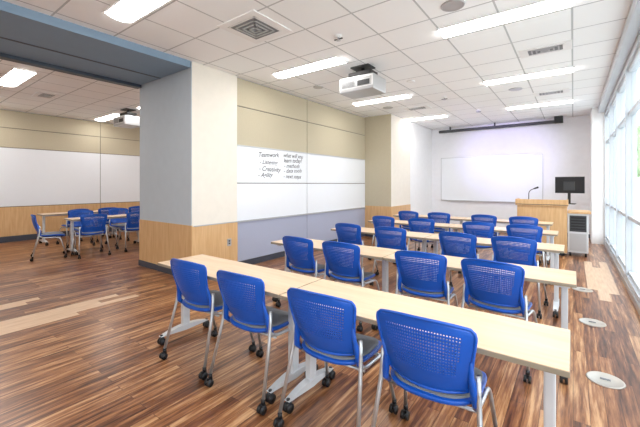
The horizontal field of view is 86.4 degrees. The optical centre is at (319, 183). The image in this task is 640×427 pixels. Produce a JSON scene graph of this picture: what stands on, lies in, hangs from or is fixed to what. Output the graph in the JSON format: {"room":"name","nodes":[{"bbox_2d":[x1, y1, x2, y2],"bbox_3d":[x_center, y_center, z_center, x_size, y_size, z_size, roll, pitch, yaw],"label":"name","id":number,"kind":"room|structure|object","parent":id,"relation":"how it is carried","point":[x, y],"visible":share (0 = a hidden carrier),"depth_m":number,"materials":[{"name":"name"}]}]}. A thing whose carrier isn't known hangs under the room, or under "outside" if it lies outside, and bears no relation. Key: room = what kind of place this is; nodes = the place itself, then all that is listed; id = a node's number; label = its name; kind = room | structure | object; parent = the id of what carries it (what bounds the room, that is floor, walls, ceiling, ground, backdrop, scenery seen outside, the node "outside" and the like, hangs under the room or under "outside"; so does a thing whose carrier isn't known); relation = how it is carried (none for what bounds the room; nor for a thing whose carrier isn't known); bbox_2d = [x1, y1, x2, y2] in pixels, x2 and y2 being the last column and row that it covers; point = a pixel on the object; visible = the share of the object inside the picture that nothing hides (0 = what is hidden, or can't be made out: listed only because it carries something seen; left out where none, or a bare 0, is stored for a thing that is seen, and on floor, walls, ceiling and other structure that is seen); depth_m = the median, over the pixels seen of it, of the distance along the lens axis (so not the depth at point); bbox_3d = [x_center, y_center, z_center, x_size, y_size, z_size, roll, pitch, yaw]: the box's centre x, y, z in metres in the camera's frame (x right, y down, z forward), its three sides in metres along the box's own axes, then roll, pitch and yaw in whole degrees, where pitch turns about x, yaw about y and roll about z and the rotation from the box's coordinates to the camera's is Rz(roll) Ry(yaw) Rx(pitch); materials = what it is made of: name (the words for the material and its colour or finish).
{"room":"classroom","nodes":[
{"label":"classroom","id":0,"kind":"room"},
{"bbox_2d":[3,109,111,123],"bbox_3d":[-6.565,-0.200,10.263,0.120,3.300,14.650,0,0,37],"label":"wall","id":1,"kind":"structure","parent":0,"point":[3,109],"depth_m":9.26,"materials":[{"name":"white paint"}]},
{"bbox_2d":[0,227,121,242],"bbox_3d":[-6.488,1.380,10.206,0.012,0.140,14.650,0,0,37],"label":"baseboard","id":2,"kind":"structure","parent":1,"relation":"attached to","point":[32,236],"depth_m":8.72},
{"bbox_2d":[0,109,139,236],"bbox_3d":[-6.505,-0.195,10.219,0.030,3.290,14.650,0,0,37],"label":"panelling","id":3,"kind":"object","parent":1,"relation":"attached to","point":[49,164],"visible":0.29,"depth_m":9.32,"materials":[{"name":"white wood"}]},
{"bbox_2d":[237,78,364,261],"bbox_3d":[-0.105,-0.195,7.683,0.030,3.290,4.530,0,0,37],"label":"panelling","id":4,"kind":"object","parent":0,"point":[267,117],"depth_m":7.03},
{"bbox_2d":[258,152,302,178],"bbox_3d":[-0.748,-0.356,6.788,0.001,0.533,1.299,0,0,37],"label":"writing","id":5,"kind":"object","parent":4,"relation":"attached to","point":[263,175],"visible":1,"depth_m":6.79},
{"bbox_2d":[237,144,365,222],"bbox_3d":[-0.083,-0.007,7.666,0.025,1.345,4.490,0,0,37],"label":"trim","id":6,"kind":"structure","parent":4,"relation":"attached to","point":[237,144],"depth_m":7.04,"materials":[{"name":"metal"}]},
{"bbox_2d":[241,233,364,264],"bbox_3d":[-0.094,1.400,7.662,0.012,0.100,4.510,0,0,37],"label":"baseboard","id":7,"kind":"structure","parent":4,"relation":"attached to","point":[280,254],"depth_m":6.44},
{"bbox_2d":[0,0,632,129],"bbox_3d":[-1.716,-1.900,6.662,12.300,0.100,15.050,0,0,37],"label":"ceiling","id":8,"kind":"structure","parent":0,"point":[401,39],"depth_m":4.80,"materials":[{"name":"tile"}]},
{"bbox_2d":[0,68,37,86],"bbox_3d":[-5.308,-1.830,5.935,1.320,0.040,0.320,0,0,37],"label":"recessed light","id":9,"kind":"object","parent":8,"relation":"in","point":[14,77],"visible":1,"depth_m":5.82,"materials":[{"name":"white paint"}]},
{"bbox_2d":[32,91,60,98],"bbox_3d":[-5.693,-1.836,7.093,0.600,0.028,0.340,0,0,37],"label":"ceiling air vent","id":10,"kind":"object","parent":8,"relation":"in","point":[41,94],"depth_m":7.05,"materials":[{"name":"white metal"}]},
{"bbox_2d":[0,0,189,88],"bbox_3d":[-4.381,-1.775,3.225,1.640,0.150,5.955,0,0,37],"label":"ceiling soffit","id":11,"kind":"structure","parent":8,"relation":"attached to","point":[27,36],"depth_m":4.54,"materials":[{"name":"paint"}]},
{"bbox_2d":[94,113,118,120],"bbox_3d":[-5.824,-1.830,9.433,1.320,0.040,0.320,0,0,37],"label":"recessed light","id":12,"kind":"object","parent":8,"relation":"in","point":[110,116],"visible":0.71,"depth_m":9.39,"materials":[{"name":"white paint"}]},
{"bbox_2d":[113,108,139,128],"bbox_3d":[-4.769,-1.640,8.506,0.600,0.420,0.486,0,0,37],"label":"ceiling projector","id":13,"kind":"object","parent":8,"relation":"hanging from","point":[128,119],"depth_m":8.34,"materials":[{"name":"white plastic"}]},
{"bbox_2d":[102,0,171,23],"bbox_3d":[-1.716,-1.830,3.392,1.320,0.040,0.320,0,0,37],"label":"recessed light","id":14,"kind":"object","parent":8,"relation":"in","point":[130,11],"visible":1,"depth_m":3.55,"materials":[{"name":"white paint"}]},
{"bbox_2d":[217,9,291,43],"bbox_3d":[-0.769,-1.836,4.046,0.620,0.028,0.620,0,0,37],"label":"ceiling air vent","id":15,"kind":"object","parent":8,"relation":"in","point":[253,26],"depth_m":4.00,"materials":[{"name":"white metal"}]},
{"bbox_2d":[271,56,347,78],"bbox_3d":[-0.196,-1.830,5.439,1.320,0.040,0.320,0,0,37],"label":"recessed light","id":16,"kind":"object","parent":8,"relation":"in","point":[332,61],"visible":1,"depth_m":5.34,"materials":[{"name":"white paint"}]},
{"bbox_2d":[313,85,323,88],"bbox_3d":[-0.031,-1.842,6.500,0.200,0.016,0.200,0,0,37],"label":"ceiling speaker","id":17,"kind":"object","parent":8,"relation":"in","point":[318,86],"depth_m":6.48},
{"bbox_2d":[334,34,342,41],"bbox_3d":[0.230,-1.817,4.251,0.089,0.065,0.107,0,0,-16],"label":"sprinkler","id":18,"kind":"object","parent":8,"relation":"attached to","point":[338,37],"visible":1,"depth_m":4.23,"materials":[{"name":"white paint"}]},
{"bbox_2d":[340,63,385,98],"bbox_3d":[0.689,-1.640,5.423,0.600,0.420,0.486,0,0,37],"label":"ceiling projector","id":19,"kind":"object","parent":8,"relation":"attached to","point":[365,82],"depth_m":5.28,"materials":[{"name":"white plastic"}]},
{"bbox_2d":[352,94,411,105],"bbox_3d":[1.337,-1.830,7.502,1.320,0.040,0.320,0,0,37],"label":"recessed light","id":20,"kind":"object","parent":8,"relation":"in","point":[402,96],"visible":1,"depth_m":7.40,"materials":[{"name":"white paint"}]},
{"bbox_2d":[403,105,431,110],"bbox_3d":[2.363,-1.836,8.297,0.600,0.028,0.340,0,0,37],"label":"ceiling air vent","id":21,"kind":"object","parent":8,"relation":"in","point":[424,106],"depth_m":8.26,"materials":[{"name":"white metal"}]},
{"bbox_2d":[405,114,447,121],"bbox_3d":[2.887,-1.830,9.590,1.320,0.040,0.320,0,0,37],"label":"recessed light","id":22,"kind":"object","parent":8,"relation":"in","point":[444,115],"visible":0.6,"depth_m":9.43,"materials":[{"name":"white paint"}]},
{"bbox_2d":[441,0,464,11],"bbox_3d":[1.373,-1.842,3.527,0.240,0.016,0.240,0,0,37],"label":"ceiling speaker","id":23,"kind":"object","parent":8,"relation":"in","point":[450,5],"depth_m":3.51},
{"bbox_2d":[439,116,562,132],"bbox_3d":[5.278,-1.760,10.268,3.330,0.180,0.160,0,0,37],"label":"screen housing","id":24,"kind":"object","parent":8,"relation":"attached to","point":[557,119],"visible":1,"depth_m":10.01,"materials":[{"name":"black metal"}]},
{"bbox_2d":[436,0,573,38],"bbox_3d":[2.012,-1.830,3.800,1.320,0.040,0.320,0,0,37],"label":"recessed light","id":25,"kind":"object","parent":8,"relation":"in","point":[541,7],"visible":1,"depth_m":3.73,"materials":[{"name":"white paint"}]},
{"bbox_2d":[482,66,573,85],"bbox_3d":[3.544,-1.830,5.863,1.320,0.040,0.320,0,0,37],"label":"recessed light","id":26,"kind":"object","parent":8,"relation":"in","point":[570,69],"visible":1,"depth_m":5.76,"materials":[{"name":"white paint"}]},
{"bbox_2d":[506,99,573,109],"bbox_3d":[5.095,-1.830,7.950,1.320,0.040,0.320,0,0,37],"label":"recessed light","id":27,"kind":"object","parent":8,"relation":"in","point":[570,100],"visible":1,"depth_m":7.86,"materials":[{"name":"white paint"}]},
{"bbox_2d":[518,40,571,58],"bbox_3d":[3.090,-1.836,4.681,0.600,0.028,0.340,0,0,37],"label":"ceiling air vent","id":28,"kind":"object","parent":8,"relation":"in","point":[564,45],"depth_m":4.65,"materials":[{"name":"white metal"}]},
{"bbox_2d":[533,88,569,96],"bbox_3d":[4.660,-1.836,6.878,0.600,0.028,0.340,0,0,37],"label":"ceiling air vent","id":29,"kind":"object","parent":8,"relation":"in","point":[566,90],"depth_m":6.84,"materials":[{"name":"white metal"}]},
{"bbox_2d":[0,228,639,426],"bbox_3d":[-1.333,1.496,6.377,13.255,0.109,15.050,0,0,37],"label":"floor","id":30,"kind":"structure","parent":0,"point":[101,366],"depth_m":2.80,"materials":[{"name":"brown wood"}]},
{"bbox_2d":[30,214,66,261],"bbox_3d":[-5.373,1.021,6.754,0.562,0.857,0.564,0,0,-39],"label":"chair","id":31,"kind":"object","parent":30,"relation":"on","point":[37,227],"visible":1,"depth_m":6.61,"materials":[{"name":"blue plastic"}]},
{"bbox_2d":[37,210,111,245],"bbox_3d":[-6.221,1.085,8.731,0.530,0.730,1.520,0,0,37],"label":"table","id":32,"kind":"object","parent":30,"relation":"on","point":[43,215],"visible":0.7,"depth_m":8.22,"materials":[{"name":"brown wood"}]},
{"bbox_2d":[56,209,92,245],"bbox_3d":[-5.967,1.021,8.298,0.562,0.857,0.564,0,0,31],"label":"chair","id":33,"kind":"object","parent":30,"relation":"on","point":[67,224],"visible":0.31,"depth_m":8.10,"materials":[{"name":"blue plastic"}]},
{"bbox_2d":[66,210,102,249],"bbox_3d":[-5.285,1.021,7.664,0.562,0.857,0.564,0,0,39],"label":"chair","id":34,"kind":"object","parent":30,"relation":"on","point":[72,213],"visible":0.45,"depth_m":7.72,"materials":[{"name":"blue plastic"}]},
{"bbox_2d":[71,214,110,258],"bbox_3d":[-4.665,1.021,6.948,0.562,0.857,0.564,0,0,41],"label":"chair","id":35,"kind":"object","parent":30,"relation":"on","point":[94,229],"visible":1,"depth_m":6.82,"materials":[{"name":"blue plastic"}]},
{"bbox_2d":[64,214,139,254],"bbox_3d":[-4.736,1.085,7.628,0.530,0.730,1.520,0,0,37],"label":"table","id":36,"kind":"object","parent":30,"relation":"on","point":[72,220],"visible":0.68,"depth_m":7.07,"materials":[{"name":"brown wood"}]},
{"bbox_2d":[90,207,121,241],"bbox_3d":[-5.555,1.021,8.854,0.562,0.857,0.564,0,0,42],"label":"chair","id":37,"kind":"object","parent":30,"relation":"on","point":[106,209],"visible":0.27,"depth_m":8.66,"materials":[{"name":"blue plastic"}]},
{"bbox_2d":[105,208,138,245],"bbox_3d":[-4.810,1.021,8.304,0.562,0.857,0.564,0,0,35],"label":"chair","id":38,"kind":"object","parent":30,"relation":"on","point":[112,211],"visible":0.63,"depth_m":8.36,"materials":[{"name":"blue plastic"}]},
{"bbox_2d":[108,208,138,236],"bbox_3d":[-5.303,1.085,9.967,0.530,0.730,1.520,0,0,37],"label":"table","id":39,"kind":"object","parent":30,"relation":"on","point":[133,208],"visible":0.19,"depth_m":9.41,"materials":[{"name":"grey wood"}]},
{"bbox_2d":[116,211,139,251],"bbox_3d":[-4.158,1.021,7.631,0.562,0.857,0.564,0,0,41],"label":"chair","id":40,"kind":"object","parent":30,"relation":"on","point":[134,226],"visible":0.51,"depth_m":7.43,"materials":[{"name":"blue plastic"}]},
{"bbox_2d":[120,206,139,238],"bbox_3d":[-5.135,1.021,9.418,0.562,0.857,0.564,0,0,38],"label":"chair","id":41,"kind":"object","parent":30,"relation":"on","point":[136,208],"visible":0.24,"depth_m":9.19,"materials":[{"name":"blue plastic"}]},
{"bbox_2d":[139,61,237,278],"bbox_3d":[-2.321,-0.200,5.956,1.632,3.300,0.885,0,0,37],"label":"wall column","id":42,"kind":"structure","parent":30,"relation":"on","point":[188,117],"depth_m":5.51,"materials":[{"name":"white paint"}]},
{"bbox_2d":[159,258,255,379],"bbox_3d":[-0.940,1.021,2.891,0.564,0.857,0.562,0,0,34],"label":"chair","id":43,"kind":"object","parent":30,"relation":"on","point":[198,297],"visible":0.97,"depth_m":2.69,"materials":[{"name":"blue plastic"}]},
{"bbox_2d":[157,254,320,403],"bbox_3d":[-0.741,1.085,2.861,1.520,0.730,0.530,0,0,37],"label":"table","id":44,"kind":"object","parent":30,"relation":"on","point":[277,282],"visible":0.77,"depth_m":2.68,"materials":[{"name":"beige laminate"}]},
{"bbox_2d":[204,270,305,415],"bbox_3d":[-0.438,1.021,2.510,0.564,0.857,0.562,0,0,34],"label":"chair","id":45,"kind":"object","parent":30,"relation":"on","point":[259,318],"visible":0.95,"depth_m":2.31,"materials":[{"name":"blue plastic"}]},
{"bbox_2d":[275,236,335,306],"bbox_3d":[-0.133,1.021,4.066,0.564,0.857,0.562,0,0,38],"label":"chair","id":46,"kind":"object","parent":30,"relation":"on","point":[309,266],"visible":0.94,"depth_m":3.88,"materials":[{"name":"blue plastic"}]},
{"bbox_2d":[271,238,398,329],"bbox_3d":[0.136,1.085,3.991,1.520,0.730,0.530,0,0,37],"label":"table","id":47,"kind":"object","parent":30,"relation":"on","point":[376,253],"visible":0.27,"depth_m":3.60,"materials":[{"name":"beige laminate"}]},
{"bbox_2d":[273,287,397,426],"bbox_3d":[0.112,1.021,2.094,0.564,0.857,0.562,0,0,34],"label":"chair","id":48,"kind":"object","parent":30,"relation":"on","point":[329,343],"visible":1,"depth_m":1.91,"materials":[{"name":"blue plastic"}]},
{"bbox_2d":[322,241,379,331],"bbox_3d":[0.333,1.021,3.718,0.564,0.857,0.562,0,0,36],"label":"chair","id":49,"kind":"object","parent":30,"relation":"on","point":[341,272],"visible":0.94,"depth_m":3.53,"materials":[{"name":"blue plastic"}]},
{"bbox_2d":[335,223,378,282],"bbox_3d":[0.551,1.021,5.372,0.564,0.857,0.562,0,0,38],"label":"chair","id":50,"kind":"object","parent":30,"relation":"on","point":[341,232],"visible":0.73,"depth_m":5.16,"materials":[{"name":"blue plastic"}]},
{"bbox_2d":[368,216,395,263],"bbox_3d":[1.315,1.021,6.554,0.564,0.857,0.562,0,0,39],"label":"chair","id":51,"kind":"object","parent":30,"relation":"on","point":[376,219],"visible":0.47,"depth_m":6.35,"materials":[{"name":"blue plastic"}]},
{"bbox_2d":[331,227,433,280],"bbox_3d":[0.920,1.085,5.214,1.520,0.730,0.530,0,0,37],"label":"table","id":52,"kind":"object","parent":30,"relation":"on","point":[415,235],"visible":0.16,"depth_m":4.86,"materials":[{"name":"beige laminate"}]},
{"bbox_2d":[369,226,418,285],"bbox_3d":[1.093,1.021,4.955,0.564,0.857,0.562,0,0,32],"label":"chair","id":53,"kind":"object","parent":30,"relation":"on","point":[399,243],"visible":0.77,"depth_m":4.75,"materials":[{"name":"blue plastic"}]},
{"bbox_2d":[368,219,453,258],"bbox_3d":[1.687,1.085,6.414,1.520,0.730,0.530,0,0,37],"label":"table","id":54,"kind":"object","parent":30,"relation":"on","point":[397,222],"visible":0.18,"depth_m":6.22,"materials":[{"name":"beige laminate"}]},
{"bbox_2d":[398,211,427,250],"bbox_3d":[2.088,1.021,7.759,0.564,0.857,0.562,0,0,37],"label":"chair","id":55,"kind":"object","parent":30,"relation":"on","point":[403,216],"visible":0.59,"depth_m":7.59,"materials":[{"name":"blue plastic"}]},
{"bbox_2d":[406,218,440,265],"bbox_3d":[1.886,1.021,6.143,0.564,0.857,0.562,0,0,34],"label":"chair","id":56,"kind":"object","parent":30,"relation":"on","point":[414,227],"visible":0.63,"depth_m":5.95,"materials":[{"name":"blue plastic"}]},
{"bbox_2d":[280,279,570,426],"bbox_3d":[0.488,1.085,1.948,1.520,0.730,0.530,0,0,37],"label":"table","id":57,"kind":"object","parent":30,"relation":"on","point":[546,348],"visible":0.84,"depth_m":1.74,"materials":[{"name":"beige laminate"}]},
{"bbox_2d":[395,250,457,356],"bbox_3d":[1.004,1.021,3.225,0.564,0.857,0.562,0,0,33],"label":"chair","id":58,"kind":"object","parent":30,"relation":"on","point":[438,288],"visible":0.93,"depth_m":3.04,"materials":[{"name":"blue plastic"}]},
{"bbox_2d":[393,214,467,249],"bbox_3d":[2.443,1.085,7.634,1.520,0.730,0.530,0,0,37],"label":"table","id":59,"kind":"object","parent":30,"relation":"on","point":[460,219],"visible":0.22,"depth_m":7.33,"materials":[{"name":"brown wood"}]},
{"bbox_2d":[371,308,497,426],"bbox_3d":[0.591,1.021,1.749,0.564,0.857,0.562,0,0,34],"label":"chair","id":60,"kind":"object","parent":30,"relation":"on","point":[426,375],"visible":1,"depth_m":1.56,"materials":[{"name":"blue plastic"}]},
{"bbox_2d":[428,212,452,247],"bbox_3d":[2.621,1.021,7.381,0.564,0.857,0.562,0,0,32],"label":"chair","id":61,"kind":"object","parent":30,"relation":"on","point":[431,215],"visible":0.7,"depth_m":7.18,"materials":[{"name":"blue plastic"}]},
{"bbox_2d":[439,232,478,286],"bbox_3d":[1.842,1.021,4.399,0.564,0.857,0.562,0,0,42],"label":"chair","id":62,"kind":"object","parent":30,"relation":"on","point":[456,238],"visible":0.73,"depth_m":4.21,"materials":[{"name":"blue plastic"}]},
{"bbox_2d":[458,221,494,273],"bbox_3d":[2.618,1.021,5.598,0.564,0.857,0.562,0,0,31],"label":"chair","id":63,"kind":"object","parent":30,"relation":"on","point":[482,227],"visible":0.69,"depth_m":5.39,"materials":[{"name":"blue plastic"}]},
{"bbox_2d":[383,253,576,384],"bbox_3d":[1.365,1.085,3.079,1.520,0.730,0.530,0,0,37],"label":"table","id":64,"kind":"object","parent":30,"relation":"on","point":[565,279],"visible":0.36,"depth_m":2.68,"materials":[{"name":"beige laminate"}]},
{"bbox_2d":[471,214,503,253],"bbox_3d":[3.336,1.021,6.842,0.564,0.857,0.562,0,0,39],"label":"chair","id":65,"kind":"object","parent":30,"relation":"on","point":[479,217],"visible":0.43,"depth_m":6.63,"materials":[{"name":"blue plastic"}]},
{"bbox_2d":[452,258,536,383],"bbox_3d":[1.491,1.021,2.853,0.564,0.857,0.562,0,0,42],"label":"chair","id":66,"kind":"object","parent":30,"relation":"on","point":[495,301],"visible":0.96,"depth_m":2.67,"materials":[{"name":"blue plastic"}]},
{"bbox_2d":[424,234,564,317],"bbox_3d":[2.149,1.085,4.302,1.520,0.730,0.530,0,0,37],"label":"table","id":67,"kind":"object","parent":30,"relation":"on","point":[556,249],"visible":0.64,"depth_m":3.93,"materials":[{"name":"beige laminate"}]},
{"bbox_2d":[448,224,558,284],"bbox_3d":[2.915,1.085,5.502,1.520,0.730,0.530,0,0,37],"label":"table","id":68,"kind":"object","parent":30,"relation":"on","point":[550,233],"visible":0.34,"depth_m":5.28,"materials":[{"name":"beige laminate"}]},
{"bbox_2d":[463,217,553,264],"bbox_3d":[3.671,1.085,6.721,1.520,0.730,0.530,0,0,37],"label":"table","id":69,"kind":"object","parent":30,"relation":"on","point":[504,221],"visible":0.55,"depth_m":6.38,"materials":[{"name":"beige laminate"}]},
{"bbox_2d":[489,236,548,318],"bbox_3d":[2.335,1.021,4.039,0.564,0.857,0.562,0,0,41],"label":"chair","id":70,"kind":"object","parent":30,"relation":"on","point":[497,242],"visible":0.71,"depth_m":3.84,"materials":[{"name":"blue plastic"}]},
{"bbox_2d":[502,224,546,285],"bbox_3d":[3.142,1.021,5.205,0.564,0.857,0.562,0,0,38],"label":"chair","id":71,"kind":"object","parent":30,"relation":"on","point":[525,231],"visible":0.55,"depth_m":4.99,"materials":[{"name":"blue plastic"}]},
{"bbox_2d":[507,216,541,264],"bbox_3d":[3.860,1.021,6.452,0.564,0.857,0.562,0,0,34],"label":"chair","id":72,"kind":"object","parent":30,"relation":"on","point":[522,218],"visible":0.38,"depth_m":6.22,"materials":[{"name":"blue plastic"}]},
{"bbox_2d":[515,198,590,256],"bbox_3d":[4.933,0.885,7.246,1.280,1.130,0.764,0,0,37],"label":"lectern","id":73,"kind":"object","parent":30,"relation":"on","point":[555,211],"visible":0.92,"depth_m":6.87,"materials":[{"name":"brown wood"}]},
{"bbox_2d":[555,177,584,203],"bbox_3d":[5.169,0.133,7.060,0.180,0.565,0.500,0,0,-45],"label":"computer monitor","id":74,"kind":"object","parent":73,"relation":"on","point":[569,185],"visible":0.85,"depth_m":7.04,"materials":[{"name":"black plastic"}]},
{"bbox_2d":[590,107,604,244],"bbox_3d":[7.079,-0.200,8.600,0.390,3.300,1.050,0,0,37],"label":"pier","id":75,"kind":"object","parent":30,"relation":"on","point":[597,120],"depth_m":8.23,"materials":[{"name":"white paint"}]},
{"bbox_2d":[365,114,431,236],"bbox_3d":[1.986,-0.200,10.981,2.195,3.300,3.300,0,0,37],"label":"pillar","id":76,"kind":"structure","parent":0,"point":[398,152],"depth_m":9.44,"materials":[{"name":"white paint"}]},
{"bbox_2d":[432,115,589,233],"bbox_3d":[5.678,-0.200,10.388,4.870,3.300,0.150,0,0,37],"label":"wall","id":77,"kind":"structure","parent":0,"point":[564,147],"depth_m":10.07,"materials":[{"name":"white paint"}]},
{"bbox_2d":[509,87,522,90],"bbox_3d":[3.809,-1.842,6.638,0.240,0.016,0.240,0,0,37],"label":"ceiling speaker","id":78,"kind":"object","parent":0,"point":[516,88],"depth_m":6.62},
{"bbox_2d":[605,32,639,304],"bbox_3d":[2.808,-0.200,2.648,0.150,3.300,13.600,0,0,37],"label":"wall","id":79,"kind":"structure","parent":0,"point":[634,50],"depth_m":4.81,"materials":[{"name":"white paint"}]},
{"bbox_2d":[605,105,615,246],"bbox_3d":[6.436,-0.170,7.558,0.120,2.920,1.390,0,0,37],"label":"window","id":80,"kind":"structure","parent":79,"relation":"in","point":[610,118],"depth_m":7.03,"materials":[{"name":"clear glass"}]},
{"bbox_2d":[611,90,624,257],"bbox_3d":[5.616,-0.170,6.455,0.120,2.920,1.360,0,0,37],"label":"window","id":81,"kind":"structure","parent":79,"relation":"in","point":[618,102],"depth_m":5.92,"materials":[{"name":"clear glass"}]},
{"bbox_2d":[598,0,639,112],"bbox_3d":[2.699,-1.778,2.729,0.120,0.135,13.600,0,0,37],"label":"roller shade cassette","id":82,"kind":"object","parent":79,"relation":"attached to","point":[631,30],"visible":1,"depth_m":4.43,"materials":[{"name":"white metal"}]},
{"bbox_2d":[604,241,639,315],"bbox_3d":[2.741,1.410,2.697,0.015,0.080,13.600,0,0,37],"label":"baseboard","id":83,"kind":"structure","parent":79,"relation":"attached to","point":[637,306],"depth_m":4.75,"materials":[{"name":"metal"}]},
{"bbox_2d":[618,69,636,274],"bbox_3d":[4.805,-0.170,5.363,0.120,2.920,1.360,0,0,37],"label":"window","id":84,"kind":"structure","parent":79,"relation":"in","point":[629,84],"depth_m":4.83,"materials":[{"name":"clear glass"}]},
{"bbox_2d":[629,46,639,292],"bbox_3d":[3.994,-0.170,4.271,0.120,2.920,1.360,0,0,37],"label":"window","id":85,"kind":"structure","parent":79,"relation":"in","point":[635,63],"depth_m":4.44,"materials":[{"name":"clear glass"}]},
{"bbox_3d":[0.741,-0.200,14.055,7.430,3.300,0.150,0,0,37],"label":"wall","id":86,"kind":"structure","parent":0,"visible":0},
{"bbox_2d":[441,154,542,202],"bbox_3d":[5.208,-0.160,10.585,2.880,1.420,0.086,0,0,37],"label":"whiteboard","id":87,"kind":"object","parent":86,"relation":"attached to","point":[502,178],"visible":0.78,"depth_m":10.54,"materials":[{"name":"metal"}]},
{"label":"outside","id":88,"kind":"structure","parent":0,"visible":0},
{"bbox_3d":[72.419,2.200,-3.959,119.000,0.100,160.000,0,0,37],"label":"paved terrace","id":89,"kind":"object","parent":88,"visible":0},
{"bbox_2d":[637,125,639,169],"bbox_3d":[15.380,-0.474,14.827,2.647,5.246,3.015,0,0,9],"label":"broadleaf tree","id":90,"kind":"object","parent":89,"relation":"on","point":[638,127],"visible":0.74,"depth_m":15.21,"materials":[{"name":"green plant"}]},
{"bbox_2d":[637,147,639,177],"bbox_3d":[24.912,-0.849,26.085,3.729,5.994,3.568,0,0,-27],"label":"broadleaf tree","id":91,"kind":"object","parent":89,"relation":"on","point":[638,152],"visible":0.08,"depth_m":25.66,"materials":[{"name":"green plant"}]}
]}

